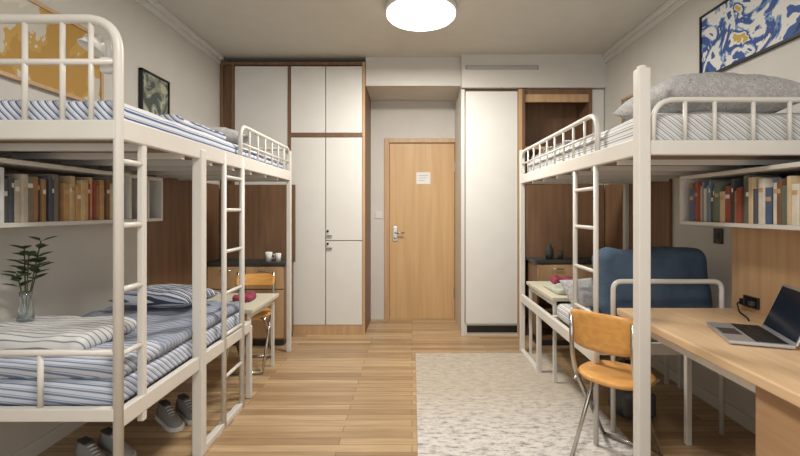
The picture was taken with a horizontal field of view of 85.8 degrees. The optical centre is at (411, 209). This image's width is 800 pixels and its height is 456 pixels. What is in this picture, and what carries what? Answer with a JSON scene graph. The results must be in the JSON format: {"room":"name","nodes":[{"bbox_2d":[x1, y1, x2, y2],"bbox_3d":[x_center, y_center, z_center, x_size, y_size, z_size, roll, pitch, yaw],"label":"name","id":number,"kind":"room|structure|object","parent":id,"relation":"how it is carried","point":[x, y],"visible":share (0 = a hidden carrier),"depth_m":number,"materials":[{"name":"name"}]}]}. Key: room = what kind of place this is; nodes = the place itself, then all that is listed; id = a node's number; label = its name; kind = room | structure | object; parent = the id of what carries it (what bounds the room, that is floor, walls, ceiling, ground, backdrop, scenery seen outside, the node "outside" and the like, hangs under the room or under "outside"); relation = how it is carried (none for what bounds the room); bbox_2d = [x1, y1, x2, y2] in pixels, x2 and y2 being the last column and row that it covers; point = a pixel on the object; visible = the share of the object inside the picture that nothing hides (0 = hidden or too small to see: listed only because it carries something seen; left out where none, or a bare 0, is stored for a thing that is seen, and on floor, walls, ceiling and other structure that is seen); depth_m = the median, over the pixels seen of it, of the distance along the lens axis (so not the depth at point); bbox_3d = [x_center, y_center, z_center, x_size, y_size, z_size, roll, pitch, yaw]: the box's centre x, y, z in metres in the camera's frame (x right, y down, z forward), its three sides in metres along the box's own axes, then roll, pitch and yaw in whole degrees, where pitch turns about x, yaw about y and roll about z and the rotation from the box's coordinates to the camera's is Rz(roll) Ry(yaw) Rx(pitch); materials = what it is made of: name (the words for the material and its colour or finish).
{"room":"dormitory room","nodes":[
{"label":"dormitory room","id":0,"kind":"room"},
{"bbox_2d":[0,0,225,455],"bbox_3d":[-2.050,-0.150,1.910,0.100,2.900,6.620,0,0,0],"label":"wall","id":1,"kind":"structure","parent":0,"point":[79,281],"depth_m":2.73,"materials":[{"name":"paint"}]},
{"bbox_2d":[10,422,86,455],"bbox_3d":[-1.994,1.260,1.300,0.012,0.080,5.200,0,0,0],"label":"baseboard","id":2,"kind":"structure","parent":1,"relation":"attached to","point":[45,441],"depth_m":2.35,"materials":[{"name":"beige wood"}]},
{"bbox_2d":[0,0,103,100],"bbox_3d":[-1.984,-0.875,2.250,0.028,0.450,1.000,0,0,0],"label":"framed painting","id":3,"kind":"object","parent":1,"relation":"attached to","point":[43,39],"visible":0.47,"depth_m":2.32,"materials":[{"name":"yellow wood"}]},
{"bbox_2d":[0,157,162,227],"bbox_3d":[-1.859,-0.072,2.135,0.278,0.295,1.670,0,0,0],"label":"bookshelf","id":4,"kind":"object","parent":1,"relation":"attached to","point":[11,166],"visible":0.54,"depth_m":2.42,"materials":[{"name":"white painted wood"}]},
{"bbox_2d":[0,167,112,222],"bbox_3d":[-1.817,-0.065,2.116,0.184,0.240,0.913,0,0,0],"label":"books","id":5,"kind":"object","parent":4,"relation":"in","point":[23,197],"visible":0.95,"depth_m":2.08,"materials":[{"name":"paper"}]},
{"bbox_2d":[138,68,169,114],"bbox_3d":[-1.984,-0.880,3.320,0.028,0.320,0.360,0,0,0],"label":"framed picture","id":6,"kind":"object","parent":1,"relation":"attached to","point":[153,90],"visible":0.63,"depth_m":3.29,"materials":[{"name":"green paper"}]},
{"bbox_2d":[135,0,223,63],"bbox_3d":[-1.975,-1.555,1.580,0.050,0.090,5.760,0,0,0],"label":"trim","id":7,"kind":"structure","parent":1,"relation":"attached to","point":[153,6],"depth_m":3.65,"materials":[{"name":"white paint"}]},
{"bbox_2d":[147,175,218,285],"bbox_3d":[-1.986,0.210,3.800,0.023,0.940,1.200,0,0,0],"label":"wall panel","id":8,"kind":"object","parent":1,"relation":"attached to","point":[169,240],"visible":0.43,"depth_m":3.62,"materials":[{"name":"brown wood"}]},
{"bbox_2d":[37,318,755,455],"bbox_3d":[0.000,1.350,1.910,4.200,0.100,6.620,0,0,0],"label":"floor","id":9,"kind":"structure","parent":0,"point":[330,395],"depth_m":2.86,"materials":[{"name":"brown wood"}]},
{"bbox_2d":[74,427,135,455],"bbox_3d":[-1.598,1.244,2.239,0.276,0.112,0.208,0,0,29],"label":"sneakers","id":10,"kind":"object","parent":9,"relation":"on","point":[84,446],"visible":0.79,"depth_m":2.23,"materials":[{"name":"grey fabric"}]},
{"bbox_2d":[0,14,291,455],"bbox_3d":[-1.546,0.274,2.805,0.886,2.052,2.337,0,0,0],"label":"bunk bed","id":11,"kind":"object","parent":9,"relation":"on","point":[118,145],"visible":0.94,"depth_m":1.80,"materials":[{"name":"white metal"}]},
{"bbox_2d":[77,34,112,73],"bbox_3d":[-1.241,-0.620,1.700,0.151,0.159,0.094,0,0,0],"label":"lamp","id":12,"kind":"object","parent":11,"relation":"attached to","point":[99,42],"visible":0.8,"depth_m":1.69,"materials":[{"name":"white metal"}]},
{"bbox_2d":[0,310,238,405],"bbox_3d":[-1.547,0.731,2.323,0.786,0.118,1.267,0,0,0],"label":"mattress","id":13,"kind":"object","parent":11,"relation":"on","point":[13,391],"visible":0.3,"depth_m":1.71,"materials":[{"name":"fabric"}]},
{"bbox_2d":[0,315,160,377],"bbox_3d":[-1.545,0.597,1.943,0.794,0.161,0.490,0,0,0],"label":"folded blanket","id":14,"kind":"object","parent":13,"relation":"on","point":[64,332],"visible":0.74,"depth_m":1.79,"materials":[{"name":"fabric"}]},
{"bbox_2d":[2,236,56,322],"bbox_3d":[-1.834,0.334,2.061,0.212,0.413,0.221,0,0,0],"label":"potted plant","id":15,"kind":"object","parent":14,"relation":"on","point":[25,312],"visible":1,"depth_m":2.05,"materials":[{"name":"green plant"}]},
{"bbox_2d":[82,300,238,356],"bbox_3d":[-1.540,0.637,2.444,0.794,0.081,1.001,0,0,0],"label":"quilt","id":16,"kind":"object","parent":13,"relation":"on","point":[170,327],"visible":0.31,"depth_m":2.43,"materials":[{"name":"white fabric"}]},
{"bbox_2d":[109,284,219,307],"bbox_3d":[-1.550,0.541,2.720,0.520,0.130,0.340,0,0,9],"label":"pillow","id":17,"kind":"object","parent":16,"relation":"on","point":[164,295],"visible":0.75,"depth_m":2.59,"materials":[{"name":"fabric"}]},
{"bbox_2d":[0,100,282,168],"bbox_3d":[-1.550,-0.375,2.803,0.793,0.150,2.238,0,0,0],"label":"mattress","id":18,"kind":"object","parent":11,"relation":"on","point":[9,109],"visible":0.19,"depth_m":1.71,"materials":[{"name":"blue fabric"}]},
{"bbox_2d":[158,114,225,140],"bbox_3d":[-1.564,-0.472,2.499,0.736,0.061,0.609,0,0,0],"label":"folded blanket","id":19,"kind":"object","parent":18,"relation":"on","point":[172,117],"visible":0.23,"depth_m":2.37,"materials":[{"name":"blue fabric"}]},
{"bbox_2d":[206,126,251,144],"bbox_3d":[-1.500,-0.521,3.100,0.600,0.157,0.400,0,0,-29],"label":"pillow","id":20,"kind":"object","parent":18,"relation":"on","point":[231,135],"visible":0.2,"depth_m":3.03,"materials":[{"name":"grey fabric"}]},
{"bbox_2d":[155,393,191,431],"bbox_3d":[-1.438,1.244,2.658,0.276,0.112,0.208,0,0,40],"label":"sneakers","id":21,"kind":"object","parent":9,"relation":"on","point":[170,419],"visible":0.86,"depth_m":2.63,"materials":[{"name":"grey fabric"}]},
{"bbox_2d":[206,293,278,366],"bbox_3d":[-1.535,1.000,3.320,0.830,0.600,0.600,0,0,0],"label":"table","id":22,"kind":"object","parent":9,"relation":"on","point":[262,300],"visible":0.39,"depth_m":3.41,"materials":[{"name":"beige laminate"}]},
{"bbox_2d":[232,291,255,301],"bbox_3d":[-1.293,0.668,3.326,0.155,0.064,0.156,0,0,0],"label":"shirt","id":23,"kind":"object","parent":22,"relation":"on","point":[249,296],"visible":0.81,"depth_m":3.27,"materials":[{"name":"fabric"}]},
{"bbox_2d":[206,185,295,344],"bbox_3d":[-1.585,0.520,4.248,0.770,1.560,0.363,0,0,0],"label":"cabinet","id":24,"kind":"object","parent":9,"relation":"on","point":[265,205],"visible":0.54,"depth_m":4.41,"materials":[{"name":"brown wood"}]},
{"bbox_2d":[265,252,274,261],"bbox_3d":[-1.391,0.455,4.195,0.090,0.090,0.070,0,0,31],"label":"coffee mug","id":25,"kind":"object","parent":24,"relation":"in","point":[268,255],"visible":1,"depth_m":4.17,"materials":[{"name":"ceramic"}]},
{"bbox_2d":[275,253,280,261],"bbox_3d":[-1.300,0.460,4.180,0.056,0.080,0.056,0,0,0],"label":"cup","id":26,"kind":"object","parent":24,"relation":"in","point":[278,255],"visible":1,"depth_m":4.16,"materials":[{"name":"ceramic"}]},
{"bbox_2d":[227,271,274,374],"bbox_3d":[-1.351,0.919,3.590,0.356,0.759,0.422,0,0,-5],"label":"folding chair","id":27,"kind":"object","parent":9,"relation":"on","point":[254,279],"visible":0.59,"depth_m":3.72,"materials":[{"name":"brown wood"}]},
{"bbox_2d":[220,62,370,334],"bbox_3d":[-1.242,-0.120,4.787,1.505,2.840,0.655,0,0,0],"label":"built-in wardrobe","id":28,"kind":"object","parent":9,"relation":"on","point":[321,111],"visible":0.77,"depth_m":4.48,"materials":[{"name":"white wood"}]},
{"bbox_2d":[415,353,632,455],"bbox_3d":[0.625,1.294,2.815,1.190,0.012,2.130,0,0,0],"label":"area rug","id":29,"kind":"object","parent":9,"relation":"on","point":[469,404],"visible":0.92,"depth_m":2.76,"materials":[{"name":"beige carpet"}]},
{"bbox_2d":[569,309,663,455],"bbox_3d":[1.048,0.892,2.213,0.422,0.788,0.356,0,0,-42],"label":"folding chair","id":30,"kind":"object","parent":29,"relation":"on","point":[607,334],"visible":0.77,"depth_m":2.15,"materials":[{"name":"brown wood"}]},
{"bbox_2d":[455,89,603,335],"bbox_3d":[1.250,0.025,4.772,1.480,2.550,0.685,0,0,0],"label":"built-in wardrobe","id":31,"kind":"object","parent":9,"relation":"on","point":[492,127],"visible":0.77,"depth_m":4.46,"materials":[{"name":"white wood"}]},
{"bbox_2d":[526,185,603,344],"bbox_3d":[1.570,0.520,4.248,0.800,1.560,0.363,0,0,0],"label":"cabinet","id":32,"kind":"object","parent":9,"relation":"on","point":[549,208],"visible":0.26,"depth_m":4.41,"materials":[{"name":"brown wood"}]},
{"bbox_2d":[544,244,553,258],"bbox_3d":[1.340,0.405,4.200,0.090,0.150,0.090,0,0,0],"label":"ceramic vase","id":33,"kind":"object","parent":32,"relation":"in","point":[549,253],"visible":1,"depth_m":4.17,"materials":[{"name":"black ceramic"}]},
{"bbox_2d":[557,251,563,258],"bbox_3d":[1.450,0.440,4.200,0.060,0.080,0.060,0,0,0],"label":"cup","id":34,"kind":"object","parent":32,"relation":"in","point":[560,253],"visible":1,"depth_m":4.18,"materials":[{"name":"black ceramic"}]},
{"bbox_2d":[526,281,668,384],"bbox_3d":[1.488,0.973,3.535,0.905,0.655,0.730,0,0,0],"label":"table","id":35,"kind":"object","parent":9,"relation":"on","point":[537,287],"visible":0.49,"depth_m":3.24,"materials":[{"name":"beige laminate"}]},
{"bbox_2d":[543,283,566,294],"bbox_3d":[1.303,0.622,3.434,0.409,0.047,0.377,0,0,0],"label":"folded cloth","id":36,"kind":"object","parent":35,"relation":"on","point":[558,288],"visible":0.31,"depth_m":3.39,"materials":[{"name":"green fabric"}]},
{"bbox_2d":[550,275,572,283],"bbox_3d":[1.319,0.609,3.745,0.208,0.073,0.176,0,0,0],"label":"shirt","id":37,"kind":"object","parent":35,"relation":"on","point":[554,279],"visible":0.54,"depth_m":3.71,"materials":[{"name":"fabric"}]},
{"bbox_2d":[608,357,655,418],"bbox_3d":[1.375,1.106,2.696,0.260,0.388,0.257,0,0,0],"label":"backpack","id":38,"kind":"object","parent":9,"relation":"on","point":[624,398],"visible":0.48,"depth_m":2.60,"materials":[{"name":"black fabric"}]},
{"bbox_2d":[519,65,799,455],"bbox_3d":[1.486,0.332,2.913,1.006,1.936,2.101,0,0,0],"label":"bunk bed","id":39,"kind":"object","parent":9,"relation":"on","point":[642,160],"visible":0.88,"depth_m":2.09,"materials":[{"name":"white metal"}]},
{"bbox_2d":[557,304,657,341],"bbox_3d":[1.491,0.727,2.825,0.904,0.127,0.594,0,0,0],"label":"mattress","id":40,"kind":"object","parent":39,"relation":"on","point":[563,310],"visible":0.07,"depth_m":2.95,"materials":[{"name":"grey fabric"}]},
{"bbox_2d":[559,278,592,308],"bbox_3d":[1.131,0.548,2.837,0.281,0.176,0.153,0,0,-22],"label":"pillow","id":41,"kind":"object","parent":40,"relation":"on","point":[585,286],"visible":0.66,"depth_m":2.79,"materials":[{"name":"grey fabric"}]},
{"bbox_2d":[591,246,712,315],"bbox_3d":[1.534,0.455,2.864,0.715,0.438,0.436,0,0,0],"label":"backrest cushion","id":42,"kind":"object","parent":40,"relation":"on","point":[667,262],"visible":0.51,"depth_m":2.69,"materials":[{"name":"blue fabric"}]},
{"bbox_2d":[529,111,799,171],"bbox_3d":[1.490,-0.361,2.915,0.906,0.182,1.996,0,0,0],"label":"mattress","id":43,"kind":"object","parent":39,"relation":"on","point":[669,126],"visible":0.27,"depth_m":1.92,"materials":[{"name":"grey fabric"}]},
{"bbox_2d":[531,140,575,158],"bbox_3d":[1.480,-0.472,3.426,0.846,0.061,0.856,0,0,0],"label":"folded blanket","id":44,"kind":"object","parent":43,"relation":"on","point":[551,148],"visible":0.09,"depth_m":3.25,"materials":[{"name":"grey fabric"}]},
{"bbox_2d":[612,72,799,119],"bbox_3d":[1.480,-0.551,2.170,0.720,0.232,0.480,0,0,-3],"label":"pillow","id":45,"kind":"object","parent":43,"relation":"on","point":[707,84],"visible":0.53,"depth_m":1.97,"materials":[{"name":"grey fabric"}]},
{"bbox_2d":[617,227,799,455],"bbox_3d":[1.573,0.695,1.655,0.845,1.210,1.610,0,0,0],"label":"desk","id":46,"kind":"object","parent":9,"relation":"on","point":[763,260],"visible":0.94,"depth_m":1.95,"materials":[{"name":"brown wood"}]},
{"bbox_2d":[736,295,759,320],"bbox_3d":[1.762,0.507,2.231,0.095,0.084,0.289,0,0,26],"label":"power socket","id":47,"kind":"object","parent":46,"relation":"attached to","point":[748,301],"visible":1,"depth_m":2.29,"materials":[{"name":"black plastic"}]},
{"bbox_2d":[706,284,799,348],"bbox_3d":[1.495,0.443,1.855,0.305,0.214,0.320,0,0,20],"label":"laptop","id":48,"kind":"object","parent":46,"relation":"on","point":[780,328],"visible":1,"depth_m":1.83,"materials":[{"name":"silver metal"}]},
{"bbox_2d":[156,0,667,63],"bbox_3d":[0.000,-1.650,1.910,4.200,0.100,6.620,0,0,0],"label":"ceiling","id":49,"kind":"structure","parent":0,"point":[240,30],"depth_m":3.77,"materials":[{"name":"paint"}]},
{"bbox_2d":[366,57,460,100],"bbox_3d":[0.013,-1.450,4.810,0.995,0.300,0.620,0,0,0],"label":"bulkhead","id":50,"kind":"object","parent":49,"relation":"attached to","point":[387,78],"depth_m":4.50,"materials":[{"name":"white paint"}]},
{"bbox_2d":[386,0,455,30],"bbox_3d":[0.070,-1.547,3.360,0.550,0.106,0.550,0,0,0],"label":"ceiling lamp","id":51,"kind":"object","parent":49,"relation":"attached to","point":[412,15],"depth_m":3.29,"materials":[{"name":"white plastic"}]},
{"bbox_2d":[371,101,454,318],"bbox_3d":[0.000,-0.150,5.170,4.000,2.900,0.100,0,0,0],"label":"wall","id":52,"kind":"structure","parent":0,"point":[389,119],"depth_m":5.12,"materials":[{"name":"paint"}]},
{"bbox_2d":[376,212,381,217],"bbox_3d":[-0.395,0.060,5.114,0.070,0.080,0.012,0,0,0],"label":"light switch","id":53,"kind":"object","parent":52,"relation":"attached to","point":[378,214],"visible":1,"depth_m":5.11,"materials":[{"name":"white plastic"}]},
{"bbox_2d":[384,138,454,319],"bbox_3d":[0.120,0.225,5.133,0.900,2.150,0.134,0,0,0],"label":"door","id":54,"kind":"structure","parent":52,"relation":"in","point":[419,219],"depth_m":5.13,"materials":[{"name":"brown wood"}]},
{"bbox_2d":[416,172,429,183],"bbox_3d":[0.135,-0.380,5.127,0.170,0.140,0.006,0,0,0],"label":"notice","id":55,"kind":"object","parent":54,"relation":"attached to","point":[421,177],"visible":1,"depth_m":5.13,"materials":[{"name":"paper"}]},
{"bbox_2d":[455,54,606,102],"bbox_3d":[1.255,-1.430,4.770,1.490,0.340,0.700,0,0,0],"label":"wall","id":56,"kind":"structure","parent":0,"point":[555,71],"depth_m":4.42,"materials":[{"name":"white paint"}]},
{"bbox_2d":[466,65,538,68],"bbox_3d":[0.925,-1.465,4.413,0.750,0.040,0.014,0,0,0],"label":"air vent","id":57,"kind":"object","parent":56,"relation":"in","point":[467,66],"visible":1,"depth_m":4.41,"materials":[{"name":"grey metal"}]},
{"bbox_2d":[604,0,799,419],"bbox_3d":[2.050,-0.150,1.910,0.100,2.900,6.620,0,0,0],"label":"wall","id":58,"kind":"structure","parent":0,"point":[670,48],"depth_m":3.07,"materials":[{"name":"paint"}]},
{"bbox_2d":[621,94,632,123],"bbox_3d":[1.984,-0.880,3.885,0.028,0.320,0.330,0,0,0],"label":"framed picture","id":59,"kind":"object","parent":58,"relation":"attached to","point":[625,99],"visible":0.21,"depth_m":4.00,"materials":[{"name":"brown wood"}]},
{"bbox_2d":[605,179,671,249],"bbox_3d":[1.986,0.210,3.850,0.023,0.940,1.100,0,0,0],"label":"wall panel","id":60,"kind":"object","parent":58,"relation":"attached to","point":[661,192],"visible":0.36,"depth_m":3.85,"materials":[{"name":"brown wood"}]},
{"bbox_2d":[602,0,688,62],"bbox_3d":[1.975,-1.555,1.580,0.050,0.090,5.760,0,0,0],"label":"trim","id":61,"kind":"structure","parent":58,"relation":"attached to","point":[670,6],"depth_m":3.64,"materials":[{"name":"white paint"}]},
{"bbox_2d":[651,356,755,434],"bbox_3d":[1.994,1.260,1.300,0.012,0.080,5.200,0,0,0],"label":"baseboard","id":62,"kind":"structure","parent":58,"relation":"attached to","point":[732,412],"depth_m":2.83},
{"bbox_2d":[713,228,722,243],"bbox_3d":[1.992,0.170,2.800,0.016,0.100,0.080,0,0,0],"label":"wall socket","id":63,"kind":"object","parent":58,"relation":"attached to","point":[717,232],"visible":1,"depth_m":2.79,"materials":[{"name":"black plastic"}]},
{"bbox_2d":[680,162,799,230],"bbox_3d":[1.799,-0.058,1.785,0.398,0.285,1.570,0,0,0],"label":"bookshelf","id":64,"kind":"object","parent":58,"relation":"attached to","point":[784,170],"visible":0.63,"depth_m":2.22,"materials":[{"name":"white wood"}]},
{"bbox_2d":[690,175,799,225],"bbox_3d":[1.700,-0.052,2.038,0.190,0.233,0.926,0,0,0],"label":"books","id":65,"kind":"object","parent":64,"relation":"in","point":[753,199],"visible":0.99,"depth_m":2.07,"materials":[{"name":"paper"}]},
{"bbox_2d":[699,0,799,72],"bbox_3d":[1.984,-1.105,2.400,0.028,0.430,1.100,0,0,0],"label":"framed painting","id":66,"kind":"object","parent":58,"relation":"attached to","point":[732,33],"visible":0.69,"depth_m":2.57,"materials":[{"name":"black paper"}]}
]}

